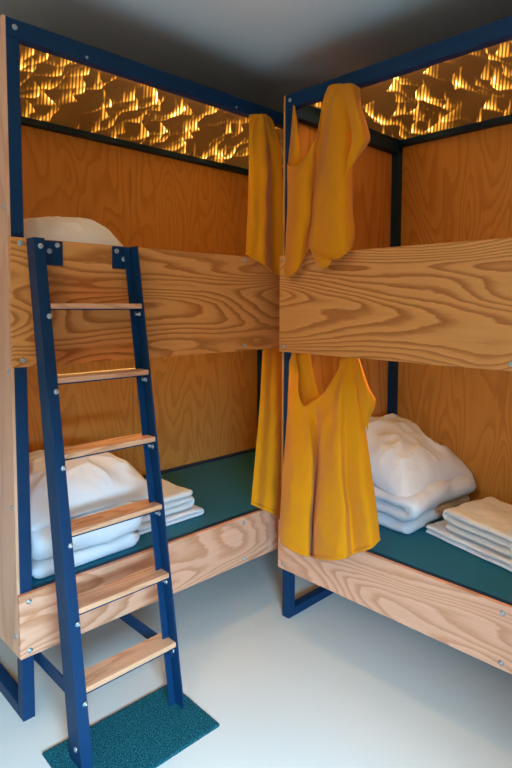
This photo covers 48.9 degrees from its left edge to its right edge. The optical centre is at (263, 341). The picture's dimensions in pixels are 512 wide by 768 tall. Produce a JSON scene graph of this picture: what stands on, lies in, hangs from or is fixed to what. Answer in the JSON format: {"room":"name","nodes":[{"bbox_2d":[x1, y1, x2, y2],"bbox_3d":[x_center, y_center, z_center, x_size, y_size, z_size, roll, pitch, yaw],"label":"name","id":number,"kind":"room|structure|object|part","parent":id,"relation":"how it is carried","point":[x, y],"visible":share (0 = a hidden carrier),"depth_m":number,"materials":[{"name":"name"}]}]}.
{"room":"dormitory","nodes":[
{"label":"dormitory","id":0,"kind":"room"},
{"bbox_2d":[0,549,511,767],"bbox_3d":[-0.462,1.325,1.248,4.450,0.100,3.240,-4,5,-45],"label":"floor","id":1,"kind":"structure","parent":0,"point":[339,682],"depth_m":2.00,"materials":[{"name":"white concrete"}]},
{"bbox_2d":[42,685,219,767],"bbox_3d":[-0.404,1.236,1.755,0.463,0.011,0.276,-3,5,-43],"label":"doormat","id":2,"kind":"object","parent":1,"relation":"on","point":[148,732],"visible":0.89,"depth_m":1.76,"materials":[{"name":"teal carpet"}]},
{"bbox_2d":[26,237,184,767],"bbox_3d":[-0.620,0.444,1.926,0.370,1.545,0.650,-4,5,-45],"label":"ladder","id":3,"kind":"object","parent":2,"relation":"on","point":[76,682],"visible":0.99,"depth_m":1.76,"materials":[{"name":"blue metal"}]},
{"bbox_3d":[-0.678,-0.282,1.791,0.080,0.077,0.006,-4,5,-45],"label":"mounting plate","id":4,"kind":"part","parent":3,"relation":"part of","materials":[{"name":"blue metal"}]},
{"bbox_3d":[-0.614,0.460,1.690,0.035,1.545,0.307,-4,5,-45],"label":"rail","id":5,"kind":"part","parent":3,"relation":"part of","materials":[{"name":"blue metal"}]},
{"bbox_3d":[-0.498,-0.293,1.969,0.069,0.077,0.006,-4,5,-45],"label":"mounting plate","id":6,"kind":"part","parent":3,"relation":"part of","materials":[{"name":"blue metal"}]},
{"bbox_3d":[-0.377,0.445,1.923,0.029,1.545,0.304,-4,5,-45],"label":"rail","id":7,"kind":"part","parent":3,"relation":"part of","materials":[{"name":"blue metal"}]},
{"bbox_2d":[0,14,283,721],"bbox_3d":[-0.394,0.069,2.714,1.925,2.214,0.878,-4,5,-45],"label":"bunk bed","id":8,"kind":"object","parent":1,"relation":"on","point":[159,159],"visible":0.65,"depth_m":2.35,"materials":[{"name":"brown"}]},
{"bbox_3d":[-1.072,-0.001,2.040,0.010,1.992,0.837,-4,5,-45],"label":"panel","id":9,"kind":"part","parent":8,"relation":"part of","materials":[{"name":"brown wood"}]},
{"bbox_3d":[-0.775,0.157,1.784,0.040,2.158,0.040,-4,5,-45],"label":"post","id":10,"kind":"part","parent":8,"relation":"part of","materials":[{"name":"blue metal"}]},
{"bbox_2d":[23,216,122,245],"bbox_3d":[-0.781,-0.332,2.155,0.500,0.294,0.500,-4,5,-45],"label":"pillow","id":11,"kind":"object","parent":8,"relation":"on","point":[70,229],"visible":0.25,"depth_m":2.01,"materials":[{"name":"white fabric"}]},
{"bbox_3d":[-1.042,-0.042,2.670,0.943,1.992,0.018,-4,5,-45],"label":"panel","id":12,"kind":"part","parent":8,"relation":"part of","materials":[{"name":"brown wood"}]},
{"bbox_2d":[32,451,257,586],"bbox_3d":[-0.397,0.815,2.767,1.800,0.117,0.753,-4,5,-45],"label":"mattress","id":13,"kind":"object","parent":8,"relation":"on","point":[222,488],"visible":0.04,"depth_m":2.80,"materials":[{"name":"teal fabric"}]},
{"bbox_2d":[31,501,143,578],"bbox_3d":[-0.798,0.700,2.209,0.444,0.184,0.554,-4,5,-45],"label":"duvet","id":14,"kind":"object","parent":13,"relation":"on","point":[94,545],"visible":0.25,"depth_m":2.03,"materials":[{"name":"white fabric"}]},
{"bbox_2d":[29,450,147,532],"bbox_3d":[-0.779,0.540,2.247,0.520,0.222,0.550,4,5,42],"label":"pillow","id":15,"kind":"object","parent":14,"relation":"on","point":[103,480],"visible":0.61,"depth_m":2.11,"materials":[{"name":"white fabric"}]},
{"bbox_2d":[135,504,203,534],"bbox_3d":[-0.490,0.756,2.499,0.350,0.035,0.304,-4,5,-45],"label":"sheet","id":16,"kind":"object","parent":13,"relation":"on","point":[194,511],"visible":0.2,"depth_m":2.42,"materials":[{"name":"white fabric"}]},
{"bbox_2d":[134,479,194,522],"bbox_3d":[-0.500,0.696,2.486,0.324,0.086,0.264,-4,5,-45],"label":"towel","id":17,"kind":"object","parent":16,"relation":"on","point":[176,498],"visible":0.38,"depth_m":2.45,"materials":[{"name":"white fabric"}]},
{"bbox_3d":[-0.117,0.799,2.482,1.804,0.050,0.040,-4,5,-45],"label":"rail","id":18,"kind":"part","parent":8,"relation":"part of","materials":[{"name":"blue"}]},
{"bbox_3d":[-0.390,-1.013,2.646,1.804,0.010,0.757,-4,5,-45],"label":"light panel","id":19,"kind":"part","parent":8,"relation":"part of","materials":[{"name":"brown"}]},
{"bbox_3d":[-0.359,-0.084,3.345,0.975,1.992,0.018,-4,5,-45],"label":"panel","id":20,"kind":"part","parent":8,"relation":"part of","materials":[{"name":"brown wood"}]},
{"bbox_3d":[-0.677,0.759,3.047,1.804,0.050,0.040,-4,5,-45],"label":"rail","id":21,"kind":"part","parent":8,"relation":"part of","materials":[{"name":"blue"}]},
{"bbox_3d":[-0.014,0.036,3.655,0.040,2.158,0.040,-4,5,-45],"label":"post","id":22,"kind":"part","parent":8,"relation":"part of","materials":[{"name":"blue metal"}]},
{"bbox_2d":[245,114,282,274],"bbox_3d":[0.013,-0.627,2.415,0.212,0.689,0.057,-4,5,-45],"label":"curtain","id":23,"kind":"object","parent":8,"relation":"hanging from","point":[264,236],"visible":0.98,"depth_m":2.38,"materials":[{"name":"yellow fabric"}]},
{"bbox_2d":[251,348,281,516],"bbox_3d":[0.029,0.416,2.533,0.253,0.810,0.076,-4,5,-45],"label":"curtain","id":24,"kind":"object","parent":8,"relation":"hanging from","point":[266,489],"visible":0.87,"depth_m":2.52,"materials":[{"name":"yellow fabric"}]},
{"bbox_2d":[278,15,511,673],"bbox_3d":[1.047,0.121,2.009,0.878,2.214,1.925,-4,5,-45],"label":"bunk bed","id":25,"kind":"object","parent":1,"relation":"on","point":[422,294],"visible":0.78,"depth_m":2.24,"materials":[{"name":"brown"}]},
{"bbox_3d":[0.113,0.120,2.390,0.040,2.158,0.040,-4,5,-45],"label":"post","id":26,"kind":"part","parent":25,"relation":"part of","materials":[{"name":"blue metal"}]},
{"bbox_2d":[284,83,369,276],"bbox_3d":[0.221,-0.604,2.122,0.080,0.709,0.423,-3,5,-42],"label":"curtain","id":27,"kind":"object","parent":25,"relation":"hanging from","point":[320,219],"visible":1,"depth_m":2.08,"materials":[{"name":"yellow fabric"}]},
{"bbox_2d":[278,353,379,560],"bbox_3d":[0.236,0.456,2.172,0.162,0.852,0.502,-4,5,-45],"label":"curtain","id":28,"kind":"object","parent":25,"relation":"hanging from","point":[328,494],"visible":0.98,"depth_m":2.12,"materials":[{"name":"yellow fabric"}]},
{"bbox_3d":[0.379,-0.037,2.679,0.837,1.992,0.010,-4,5,-45],"label":"panel","id":29,"kind":"part","parent":25,"relation":"part of","materials":[{"name":"brown wood"}]},
{"bbox_3d":[0.679,0.086,2.950,0.040,2.158,0.040,-4,5,-45],"label":"post","id":30,"kind":"part","parent":25,"relation":"part of","materials":[{"name":"blue metal"}]},
{"bbox_3d":[1.055,-0.960,1.938,0.757,0.010,1.804,-4,5,-45],"label":"light panel","id":31,"kind":"part","parent":25,"relation":"part of","materials":[{"name":"brown"}]},
{"bbox_3d":[0.764,0.849,1.776,0.040,0.050,1.804,-4,5,-45],"label":"rail","id":32,"kind":"part","parent":25,"relation":"part of","materials":[{"name":"blue"}]},
{"bbox_2d":[370,517,511,601],"bbox_3d":[1.048,0.868,2.059,0.753,0.117,1.800,-4,5,-45],"label":"mattress","id":33,"kind":"object","parent":25,"relation":"on","point":[421,549],"visible":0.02,"depth_m":2.08,"materials":[{"name":"teal fabric"}]},
{"bbox_2d":[373,474,475,533],"bbox_3d":[0.641,0.678,2.604,0.566,0.187,0.484,-4,5,-45],"label":"duvet","id":34,"kind":"object","parent":33,"relation":"on","point":[426,506],"visible":0.39,"depth_m":2.36,"materials":[{"name":"white fabric"}]},
{"bbox_2d":[365,413,473,513],"bbox_3d":[0.623,0.522,2.600,0.550,0.324,0.470,-4,5,-45],"label":"pillow","id":35,"kind":"object","parent":34,"relation":"on","point":[404,461],"visible":0.78,"depth_m":2.45,"materials":[{"name":"white fabric"}]},
{"bbox_2d":[426,520,511,571],"bbox_3d":[0.924,0.778,2.231,0.366,0.039,0.431,-2,4,-30],"label":"sheet","id":36,"kind":"object","parent":33,"relation":"on","point":[437,529],"visible":0.34,"depth_m":2.15,"materials":[{"name":"white fabric"}]},
{"bbox_2d":[442,497,511,557],"bbox_3d":[0.931,0.714,2.203,0.319,0.091,0.342,-2,4,-30],"label":"towel","id":37,"kind":"object","parent":36,"relation":"on","point":[487,522],"visible":1,"depth_m":2.16,"materials":[{"name":"white fabric"}]},
{"bbox_3d":[1.011,-0.033,2.648,0.018,1.992,0.943,-4,5,-45],"label":"panel","id":38,"kind":"part","parent":25,"relation":"part of","materials":[{"name":"brown wood"}]},
{"bbox_2d":[0,0,511,112],"bbox_3d":[-0.451,-1.229,1.079,4.450,0.100,3.240,-4,5,-45],"label":"ceiling","id":39,"kind":"structure","parent":0,"point":[261,52],"depth_m":2.28,"materials":[{"name":"white paint"}]}
]}

